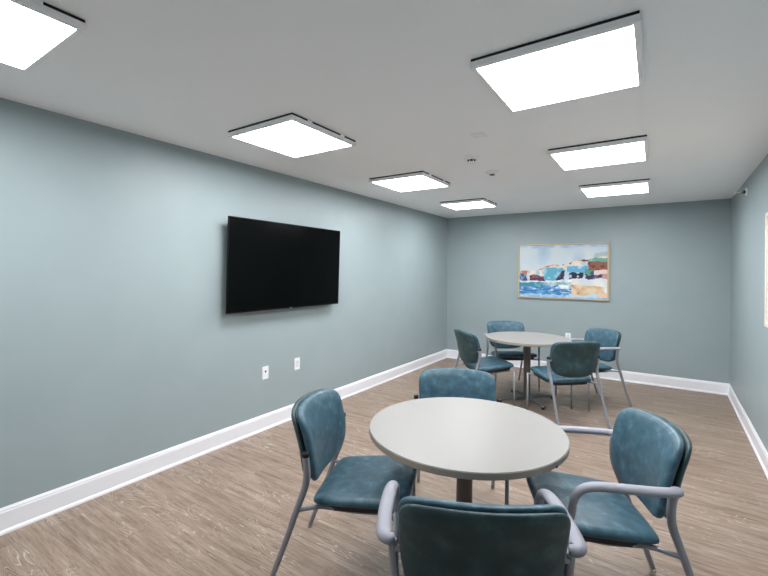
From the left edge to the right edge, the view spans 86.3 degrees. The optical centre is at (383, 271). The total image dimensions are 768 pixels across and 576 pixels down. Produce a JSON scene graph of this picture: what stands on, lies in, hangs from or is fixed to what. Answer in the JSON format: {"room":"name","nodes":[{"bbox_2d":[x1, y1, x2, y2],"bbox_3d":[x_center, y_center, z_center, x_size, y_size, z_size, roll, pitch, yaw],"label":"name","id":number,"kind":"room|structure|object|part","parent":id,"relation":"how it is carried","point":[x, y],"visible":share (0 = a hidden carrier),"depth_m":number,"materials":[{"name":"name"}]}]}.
{"room":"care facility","nodes":[
{"label":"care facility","id":0,"kind":"room"},
{"bbox_2d":[0,98,447,507],"bbox_3d":[-0.976,0.261,4.158,0.120,2.440,7.597,1,0,34],"label":"wall","id":1,"kind":"structure","parent":0,"point":[119,343],"depth_m":2.97,"materials":[{"name":"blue paint"}]},
{"bbox_2d":[0,349,446,535],"bbox_3d":[-0.927,1.409,4.118,0.022,0.145,7.357,1,0,34],"label":"baseboard","id":2,"kind":"structure","parent":1,"relation":"attached to","point":[15,516],"depth_m":2.98,"materials":[{"name":"white paint"}]},
{"bbox_2d":[262,366,268,379],"bbox_3d":[-1.112,0.948,3.845,0.009,0.122,0.074,1,0,34],"label":"wall outlet","id":3,"kind":"object","parent":1,"relation":"attached to","point":[265,370],"visible":1,"depth_m":3.84,"materials":[{"name":"white plastic"}]},
{"bbox_2d":[226,216,339,313],"bbox_3d":[-0.932,-0.054,4.011,0.109,0.816,1.438,1,0,34],"label":"television","id":4,"kind":"object","parent":1,"relation":"attached to","point":[271,265],"visible":1,"depth_m":3.85,"materials":[{"name":"black"}]},
{"bbox_2d":[294,357,299,369],"bbox_3d":[-0.887,0.939,4.185,0.009,0.122,0.074,1,0,34],"label":"wall outlet","id":5,"kind":"object","parent":1,"relation":"attached to","point":[296,360],"visible":1,"depth_m":4.18,"materials":[{"name":"white plastic"}]},
{"bbox_2d":[0,0,767,217],"bbox_3d":[0.680,-0.994,3.068,4.065,0.100,7.597,1,0,34],"label":"ceiling","id":6,"kind":"structure","parent":0,"point":[395,78],"depth_m":2.15,"materials":[{"name":"paint"}]},
{"bbox_2d":[0,0,85,72],"bbox_3d":[-1.568,-0.945,1.477,0.625,0.040,0.623,1,0,34],"label":"recessed light","id":7,"kind":"object","parent":6,"relation":"in","point":[31,31],"visible":1,"depth_m":1.57,"materials":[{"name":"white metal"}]},
{"bbox_2d":[43,2,84,22],"bbox_3d":[-1.568,-0.953,1.477,0.615,0.024,0.617,1,0,34],"label":"tray","id":8,"kind":"object","parent":7,"relation":"on","point":[51,14],"depth_m":1.50,"materials":[{"name":"black metal"}]},
{"bbox_2d":[228,113,355,157],"bbox_3d":[-0.635,-0.936,2.885,0.625,0.040,0.629,1,0,34],"label":"recessed light","id":9,"kind":"object","parent":6,"relation":"in","point":[292,135],"visible":1,"depth_m":2.79,"materials":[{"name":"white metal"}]},
{"bbox_2d":[228,113,355,141],"bbox_3d":[-0.635,-0.944,2.885,0.615,0.024,0.623,1,0,34],"label":"tray","id":10,"kind":"object","parent":9,"relation":"on","point":[290,127],"depth_m":2.71,"materials":[{"name":"black"}]},
{"bbox_2d":[369,171,449,191],"bbox_3d":[0.276,-0.927,4.260,0.625,0.040,0.620,1,0,34],"label":"recessed light","id":11,"kind":"object","parent":6,"relation":"in","point":[419,180],"visible":1,"depth_m":4.16,"materials":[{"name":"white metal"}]},
{"bbox_2d":[373,176,445,191],"bbox_3d":[0.276,-0.912,4.260,0.575,0.006,0.574,1,0,34],"label":"diffuser","id":12,"kind":"object","parent":11,"relation":"attached to","point":[396,183],"depth_m":4.19,"materials":[{"name":"white plastic"}]},
{"bbox_2d":[369,171,449,183],"bbox_3d":[0.276,-0.935,4.260,0.615,0.024,0.614,1,0,34],"label":"tray","id":13,"kind":"object","parent":11,"relation":"on","point":[419,177],"depth_m":4.07,"materials":[{"name":"black"}]},
{"bbox_2d":[439,198,496,209],"bbox_3d":[1.154,-0.919,5.587,0.625,0.040,0.534,1,0,34],"label":"recessed light","id":14,"kind":"object","parent":6,"relation":"in","point":[479,202],"visible":1,"depth_m":5.49,"materials":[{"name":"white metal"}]},
{"bbox_2d":[440,198,495,203],"bbox_3d":[1.154,-0.927,5.587,0.615,0.024,0.528,1,0,34],"label":"tray","id":15,"kind":"object","parent":14,"relation":"on","point":[479,200],"depth_m":5.36,"materials":[{"name":"black"}]},
{"bbox_2d":[443,201,494,209],"bbox_3d":[1.154,-0.904,5.587,0.575,0.006,0.488,1,0,34],"label":"diffuser","id":16,"kind":"object","parent":14,"relation":"attached to","point":[456,205],"depth_m":5.50,"materials":[{"name":"white plastic"}]},
{"bbox_2d":[464,155,478,163],"bbox_3d":[0.719,-0.916,3.368,0.124,0.055,0.124,1,0,34],"label":"smoke detector","id":17,"kind":"object","parent":6,"relation":"attached to","point":[471,159],"visible":1,"depth_m":3.33,"materials":[{"name":"white plastic"}]},
{"bbox_2d":[470,132,486,138],"bbox_3d":[0.655,-0.941,2.825,0.090,0.006,0.090,1,0,34],"label":"blank cover plate","id":18,"kind":"object","parent":6,"relation":"attached to","point":[481,134],"visible":1,"depth_m":2.82,"materials":[{"name":"white plastic"}]},
{"bbox_2d":[485,170,498,175],"bbox_3d":[1.013,-0.921,3.839,0.124,0.038,0.124,1,0,34],"label":"ceiling sensor","id":19,"kind":"object","parent":6,"relation":"attached to","point":[490,172],"visible":1,"depth_m":3.81,"materials":[{"name":"white plastic"}]},
{"bbox_2d":[470,10,643,112],"bbox_3d":[0.821,-0.922,1.904,0.649,0.040,0.616,1,0,34],"label":"recessed light","id":20,"kind":"object","parent":6,"relation":"in","point":[606,56],"visible":1,"depth_m":1.81,"materials":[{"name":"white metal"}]},
{"bbox_2d":[471,10,639,61],"bbox_3d":[0.821,-0.930,1.904,0.639,0.024,0.610,1,0,34],"label":"tray","id":21,"kind":"object","parent":20,"relation":"on","point":[616,39],"depth_m":1.65,"materials":[{"name":"black"}]},
{"bbox_2d":[547,135,648,170],"bbox_3d":[1.687,-0.914,3.211,0.649,0.040,0.605,1,0,34],"label":"recessed light","id":22,"kind":"object","parent":6,"relation":"in","point":[629,149],"visible":1,"depth_m":3.12,"materials":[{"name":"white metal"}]},
{"bbox_2d":[548,135,646,150],"bbox_3d":[1.687,-0.922,3.211,0.639,0.024,0.599,1,0,34],"label":"tray","id":23,"kind":"object","parent":22,"relation":"on","point":[636,143],"depth_m":2.95,"materials":[{"name":"black metal"}]},
{"bbox_2d":[579,178,650,197],"bbox_3d":[2.529,-0.906,4.482,0.649,0.040,0.596,1,0,34],"label":"recessed light","id":24,"kind":"object","parent":6,"relation":"in","point":[641,185],"visible":1,"depth_m":4.38,"materials":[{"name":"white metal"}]},
{"bbox_2d":[579,178,649,185],"bbox_3d":[2.529,-0.914,4.482,0.639,0.024,0.590,1,0,34],"label":"tray","id":25,"kind":"object","parent":24,"relation":"on","point":[641,182],"depth_m":4.19,"materials":[{"name":"black metal"}]},
{"bbox_2d":[582,183,647,196],"bbox_3d":[2.529,-0.891,4.482,0.599,0.006,0.550,1,0,34],"label":"diffuser","id":26,"kind":"object","parent":24,"relation":"attached to","point":[603,189],"depth_m":4.41,"materials":[{"name":"white plastic"}]},
{"bbox_2d":[0,358,767,575],"bbox_3d":[0.656,1.546,3.068,4.065,0.100,7.597,1,0,34],"label":"floor","id":27,"kind":"structure","parent":0,"point":[227,510],"depth_m":2.56,"materials":[{"name":"beige wood"}]},
{"bbox_2d":[270,389,416,575],"bbox_3d":[-0.174,1.069,2.075,0.660,0.839,0.564,1,0,12],"label":"chair","id":28,"kind":"object","parent":27,"relation":"on","point":[356,484],"visible":0.88,"depth_m":2.00,"materials":[{"name":"teal leather"}]},
{"bbox_3d":[-0.442,1.151,1.869,0.222,0.654,0.044,1,0,12],"label":"leg","id":29,"kind":"part","parent":28,"relation":"part of","materials":[{"name":"grey metal"}]},
{"bbox_3d":[-0.356,0.827,2.116,0.118,0.332,0.470,1,0,12],"label":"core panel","id":30,"kind":"part","parent":28,"relation":"part of","materials":[{"name":"teal leather"}]},
{"bbox_3d":[-0.336,0.829,2.112,0.143,0.363,0.498,1,0,12],"label":"backrest","id":31,"kind":"part","parent":28,"relation":"part of","materials":[{"name":"teal leather"}]},
{"bbox_3d":[-0.330,1.152,2.374,0.222,0.654,0.044,1,0,12],"label":"leg","id":32,"kind":"part","parent":28,"relation":"part of","materials":[{"name":"grey metal"}]},
{"bbox_3d":[-0.159,1.088,1.850,0.479,0.038,0.087,1,0,12],"label":"seat rail","id":33,"kind":"part","parent":28,"relation":"part of","materials":[{"name":"grey metal"}]},
{"bbox_3d":[-0.073,1.042,2.053,0.454,0.080,0.494,1,0,12],"label":"seat","id":34,"kind":"part","parent":28,"relation":"part of","materials":[{"name":"teal leather"}]},
{"bbox_3d":[0.165,1.279,2.264,0.024,0.402,0.025,1,0,12],"label":"leg","id":35,"kind":"part","parent":28,"relation":"part of","materials":[{"name":"grey metal"}]},
{"bbox_2d":[411,368,508,504],"bbox_3d":[0.456,1.075,2.551,0.564,0.839,0.660,1,0,8],"label":"chair","id":36,"kind":"object","parent":27,"relation":"on","point":[435,382],"visible":0.28,"depth_m":2.71,"materials":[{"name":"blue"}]},
{"bbox_3d":[0.230,1.158,2.802,0.044,0.654,0.222,1,0,8],"label":"leg","id":37,"kind":"part","parent":36,"relation":"part of","materials":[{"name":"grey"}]},
{"bbox_3d":[0.482,0.837,2.718,0.498,0.363,0.143,1,0,8],"label":"backrest","id":38,"kind":"part","parent":36,"relation":"part of","materials":[{"name":"teal leather"}]},
{"bbox_3d":[0.669,1.284,2.227,0.025,0.402,0.024,1,0,8],"label":"leg","id":39,"kind":"part","parent":36,"relation":"part of","materials":[{"name":"grey metal"}]},
{"bbox_2d":[369,397,569,575],"bbox_3d":[0.394,1.125,2.010,0.938,0.737,0.938,1,0,-11],"label":"round table","id":40,"kind":"object","parent":27,"relation":"on","point":[466,440],"visible":0.73,"depth_m":1.87,"materials":[{"name":"white laminate"}]},
{"bbox_2d":[376,480,586,575],"bbox_3d":[0.300,1.073,1.372,0.648,0.839,0.660,1,0,5],"label":"chair","id":41,"kind":"object","parent":27,"relation":"on","point":[432,537],"visible":1,"depth_m":1.15,"materials":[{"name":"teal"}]},
{"bbox_3d":[0.018,0.878,1.452,0.068,0.155,0.414,1,0,5],"label":"armrest","id":42,"kind":"part","parent":41,"relation":"part of","materials":[{"name":"grey plastic"}]},
{"bbox_3d":[0.022,1.156,1.180,0.044,0.654,0.222,1,0,5],"label":"leg","id":43,"kind":"part","parent":41,"relation":"part of","materials":[{"name":"grey metal"}]},
{"bbox_3d":[0.046,1.205,1.647,0.025,0.548,0.024,1,0,5],"label":"leg","id":44,"kind":"part","parent":41,"relation":"part of","materials":[{"name":"grey metal"}]},
{"bbox_3d":[0.287,0.835,1.204,0.498,0.363,0.143,1,0,5],"label":"backrest","id":45,"kind":"part","parent":41,"relation":"part of","materials":[{"name":"teal leather"}]},
{"bbox_3d":[0.596,0.884,1.399,0.068,0.155,0.414,1,0,5],"label":"armrest","id":46,"kind":"part","parent":41,"relation":"part of","materials":[{"name":"grey plastic"}]},
{"bbox_3d":[0.537,1.161,1.133,0.044,0.654,0.222,1,0,5],"label":"leg","id":47,"kind":"part","parent":41,"relation":"part of","materials":[{"name":"grey metal"}]},
{"bbox_2d":[454,329,514,405],"bbox_3d":[1.087,1.081,4.673,0.660,0.839,0.564,1,0,-13],"label":"chair","id":48,"kind":"object","parent":27,"relation":"on","point":[469,349],"visible":0.84,"depth_m":4.50,"materials":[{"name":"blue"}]},
{"bbox_3d":[0.817,1.163,4.877,0.222,0.654,0.044,1,0,-13],"label":"leg","id":49,"kind":"part","parent":48,"relation":"part of","materials":[{"name":"grey metal"}]},
{"bbox_3d":[0.925,0.841,4.635,0.143,0.363,0.498,1,0,-13],"label":"backrest","id":50,"kind":"part","parent":48,"relation":"part of","materials":[{"name":"teal plastic"}]},
{"bbox_3d":[0.933,1.164,4.373,0.222,0.654,0.044,1,0,-13],"label":"leg","id":51,"kind":"part","parent":48,"relation":"part of","materials":[{"name":"grey metal"}]},
{"bbox_3d":[1.188,1.054,4.696,0.454,0.080,0.494,1,0,-13],"label":"seat","id":52,"kind":"part","parent":48,"relation":"part of","materials":[{"name":"teal leather"}]},
{"bbox_3d":[1.427,1.291,4.488,0.024,0.402,0.025,1,0,-13],"label":"leg","id":53,"kind":"part","parent":48,"relation":"part of","materials":[{"name":"grey metal"}]},
{"bbox_2d":[483,321,539,392],"bbox_3d":[1.644,1.086,5.351,0.648,0.839,0.660,1,0,-4],"label":"chair","id":54,"kind":"object","parent":27,"relation":"on","point":[493,326],"visible":0.62,"depth_m":5.46,"materials":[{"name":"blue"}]},
{"bbox_3d":[1.370,1.169,5.548,0.044,0.654,0.222,1,0,-4],"label":"leg","id":55,"kind":"part","parent":54,"relation":"part of","materials":[{"name":"grey metal"}]},
{"bbox_3d":[1.634,0.848,5.519,0.498,0.363,0.143,1,0,-4],"label":"backrest","id":56,"kind":"part","parent":54,"relation":"part of","materials":[{"name":"teal plastic"}]},
{"bbox_3d":[1.652,1.058,5.248,0.494,0.080,0.454,1,0,-4],"label":"seat","id":57,"kind":"part","parent":54,"relation":"part of","materials":[{"name":"teal plastic"}]},
{"bbox_3d":[1.885,1.173,5.586,0.044,0.654,0.222,1,0,-4],"label":"leg","id":58,"kind":"part","parent":54,"relation":"part of","materials":[{"name":"grey metal"}]},
{"bbox_3d":[1.938,1.223,5.122,0.025,0.548,0.024,1,0,-4],"label":"leg","id":59,"kind":"part","parent":54,"relation":"part of","materials":[{"name":"grey metal"}]},
{"bbox_2d":[486,331,571,409],"bbox_3d":[1.681,1.138,4.817,0.952,0.737,0.952,1,0,-11],"label":"round table","id":60,"kind":"object","parent":27,"relation":"on","point":[528,340],"visible":0.81,"depth_m":4.78,"materials":[{"name":"white laminate"}]},
{"bbox_2d":[526,341,610,428],"bbox_3d":[1.844,1.088,4.160,0.564,0.839,0.660,1,0,-8],"label":"chair","id":61,"kind":"object","parent":27,"relation":"on","point":[568,363],"visible":0.97,"depth_m":3.96,"materials":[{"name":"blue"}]},
{"bbox_3d":[1.544,1.292,4.410,0.025,0.402,0.024,1,0,-8],"label":"leg","id":62,"kind":"part","parent":61,"relation":"part of","materials":[{"name":"grey metal"}]},
{"bbox_3d":[1.619,1.171,3.908,0.044,0.654,0.222,1,0,-8],"label":"leg","id":63,"kind":"part","parent":61,"relation":"part of","materials":[{"name":"grey metal"}]},
{"bbox_3d":[1.829,1.060,4.262,0.494,0.080,0.454,1,0,-8],"label":"seat","id":64,"kind":"part","parent":61,"relation":"part of","materials":[{"name":"teal leather"}]},
{"bbox_3d":[2.054,1.297,4.486,0.025,0.402,0.024,1,0,-8],"label":"leg","id":65,"kind":"part","parent":61,"relation":"part of","materials":[{"name":"grey metal"}]},
{"bbox_3d":[1.871,0.850,3.993,0.498,0.363,0.143,1,0,-8],"label":"backrest","id":66,"kind":"part","parent":61,"relation":"part of","materials":[{"name":"teal plastic"}]},
{"bbox_3d":[2.131,1.176,3.984,0.044,0.654,0.222,1,0,-8],"label":"leg","id":67,"kind":"part","parent":61,"relation":"part of","materials":[{"name":"grey metal"}]},
{"bbox_2d":[555,328,631,411],"bbox_3d":[2.407,1.093,4.777,0.660,0.839,0.648,1,0,-13],"label":"chair","id":68,"kind":"object","parent":27,"relation":"on","point":[609,340],"visible":0.51,"depth_m":4.66,"materials":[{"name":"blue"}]},
{"bbox_3d":[2.290,0.900,5.047,0.414,0.155,0.068,1,0,-13],"label":"armrest","id":69,"kind":"part","parent":68,"relation":"part of","materials":[{"name":"grey metal"}]},
{"bbox_3d":[2.226,1.225,4.449,0.024,0.548,0.025,1,0,-13],"label":"leg","id":70,"kind":"part","parent":68,"relation":"part of","materials":[{"name":"grey metal"}]},
{"bbox_3d":[2.557,1.180,5.079,0.222,0.654,0.044,1,0,-13],"label":"leg","id":71,"kind":"part","parent":68,"relation":"part of","materials":[{"name":"grey metal"}]},
{"bbox_3d":[2.573,0.857,4.816,0.143,0.363,0.498,1,0,-13],"label":"backrest","id":72,"kind":"part","parent":68,"relation":"part of","materials":[{"name":"teal plastic"}]},
{"bbox_3d":[2.307,1.064,4.753,0.454,0.080,0.494,1,0,-13],"label":"seat","id":73,"kind":"part","parent":68,"relation":"part of","materials":[{"name":"teal leather"}]},
{"bbox_3d":[2.418,1.112,4.548,0.438,0.038,0.106,1,0,-13],"label":"seat rail","id":74,"kind":"part","parent":68,"relation":"part of","materials":[{"name":"grey metal"}]},
{"bbox_3d":[2.424,0.901,4.482,0.414,0.155,0.068,1,0,-13],"label":"armrest","id":75,"kind":"part","parent":68,"relation":"part of","materials":[{"name":"grey metal"}]},
{"bbox_3d":[2.677,1.181,4.576,0.222,0.654,0.044,1,0,-13],"label":"leg","id":76,"kind":"part","parent":68,"relation":"part of","materials":[{"name":"grey metal"}]},
{"bbox_2d":[526,408,693,575],"bbox_3d":[1.012,1.080,1.847,0.660,0.839,0.648,1,0,7],"label":"chair","id":77,"kind":"object","parent":27,"relation":"on","point":[650,454],"visible":0.82,"depth_m":1.73,"materials":[{"name":"teal leather"}]},
{"bbox_3d":[0.997,0.888,2.141,0.414,0.155,0.068,1,0,7],"label":"armrest","id":78,"kind":"part","parent":77,"relation":"part of","materials":[{"name":"grey"}]},
{"bbox_3d":[0.910,1.051,1.859,0.454,0.080,0.494,1,0,7],"label":"seat","id":79,"kind":"part","parent":77,"relation":"part of","materials":[{"name":"teal leather"}]},
{"bbox_3d":[0.942,1.098,1.628,0.438,0.038,0.106,1,0,7],"label":"seat rail","id":80,"kind":"part","parent":77,"relation":"part of","materials":[{"name":"grey metal"}]},
{"bbox_3d":[0.925,0.887,1.565,0.414,0.155,0.068,1,0,7],"label":"armrest","id":81,"kind":"part","parent":77,"relation":"part of","materials":[{"name":"grey metal"}]},
{"bbox_3d":[1.258,1.167,2.076,0.222,0.654,0.044,1,0,7],"label":"leg","id":82,"kind":"part","parent":77,"relation":"part of","materials":[{"name":"grey metal"}]},
{"bbox_3d":[1.182,0.844,1.826,0.143,0.363,0.498,1,0,7],"label":"backrest","id":83,"kind":"part","parent":77,"relation":"part of","materials":[{"name":"teal leather"}]},
{"bbox_3d":[1.202,0.842,1.823,0.118,0.332,0.470,1,0,7],"label":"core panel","id":84,"kind":"part","parent":77,"relation":"part of","materials":[{"name":"teal leather"}]},
{"bbox_3d":[1.194,1.167,1.563,0.222,0.654,0.044,1,0,7],"label":"leg","id":85,"kind":"part","parent":77,"relation":"part of","materials":[{"name":"grey metal"}]},
{"bbox_2d":[446,199,730,383],"bbox_3d":[2.733,0.296,6.185,3.825,2.440,0.120,1,0,34],"label":"wall","id":86,"kind":"structure","parent":0,"point":[670,263],"depth_m":5.67,"materials":[{"name":"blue paint"}]},
{"bbox_2d":[518,242,608,300],"bbox_3d":[2.657,-0.007,6.144,1.262,0.828,0.036,1,0,34],"label":"framed picture","id":87,"kind":"object","parent":86,"relation":"attached to","point":[574,271],"visible":1,"depth_m":6.11,"materials":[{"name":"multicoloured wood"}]},
{"bbox_2d":[447,349,728,394],"bbox_3d":[2.683,1.443,6.126,3.825,0.145,0.022,1,0,34],"label":"baseboard","id":88,"kind":"structure","parent":86,"relation":"attached to","point":[633,377],"depth_m":5.48,"materials":[{"name":"white paint"}]},
{"bbox_2d":[730,154,767,451],"bbox_3d":[2.241,0.291,2.026,0.120,2.440,7.602,1,0,35],"label":"wall","id":89,"kind":"structure","parent":0,"point":[748,332],"depth_m":3.82,"materials":[{"name":"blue paint"}]},
{"bbox_2d":[732,188,746,195],"bbox_3d":[3.551,-0.794,4.094,0.110,0.084,0.084,1,0,34],"label":"sprinkler head","id":90,"kind":"object","parent":89,"relation":"attached to","point":[745,190],"visible":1,"depth_m":4.07},
{"bbox_2d":[727,384,767,478],"bbox_3d":[2.171,1.438,2.066,0.022,0.145,7.359,1,0,35],"label":"baseboard","id":91,"kind":"structure","parent":89,"relation":"attached to","point":[756,443],"depth_m":3.69,"materials":[{"name":"white paint"}]},
{"bbox_2d":[764,212,767,327],"bbox_3d":[2.514,-0.019,2.551,0.037,0.845,1.260,1,0,35],"label":"framed picture","id":92,"kind":"object","parent":89,"relation":"attached to","point":[766,214],"visible":1,"depth_m":3.05,"materials":[{"name":"beige"}]}
]}

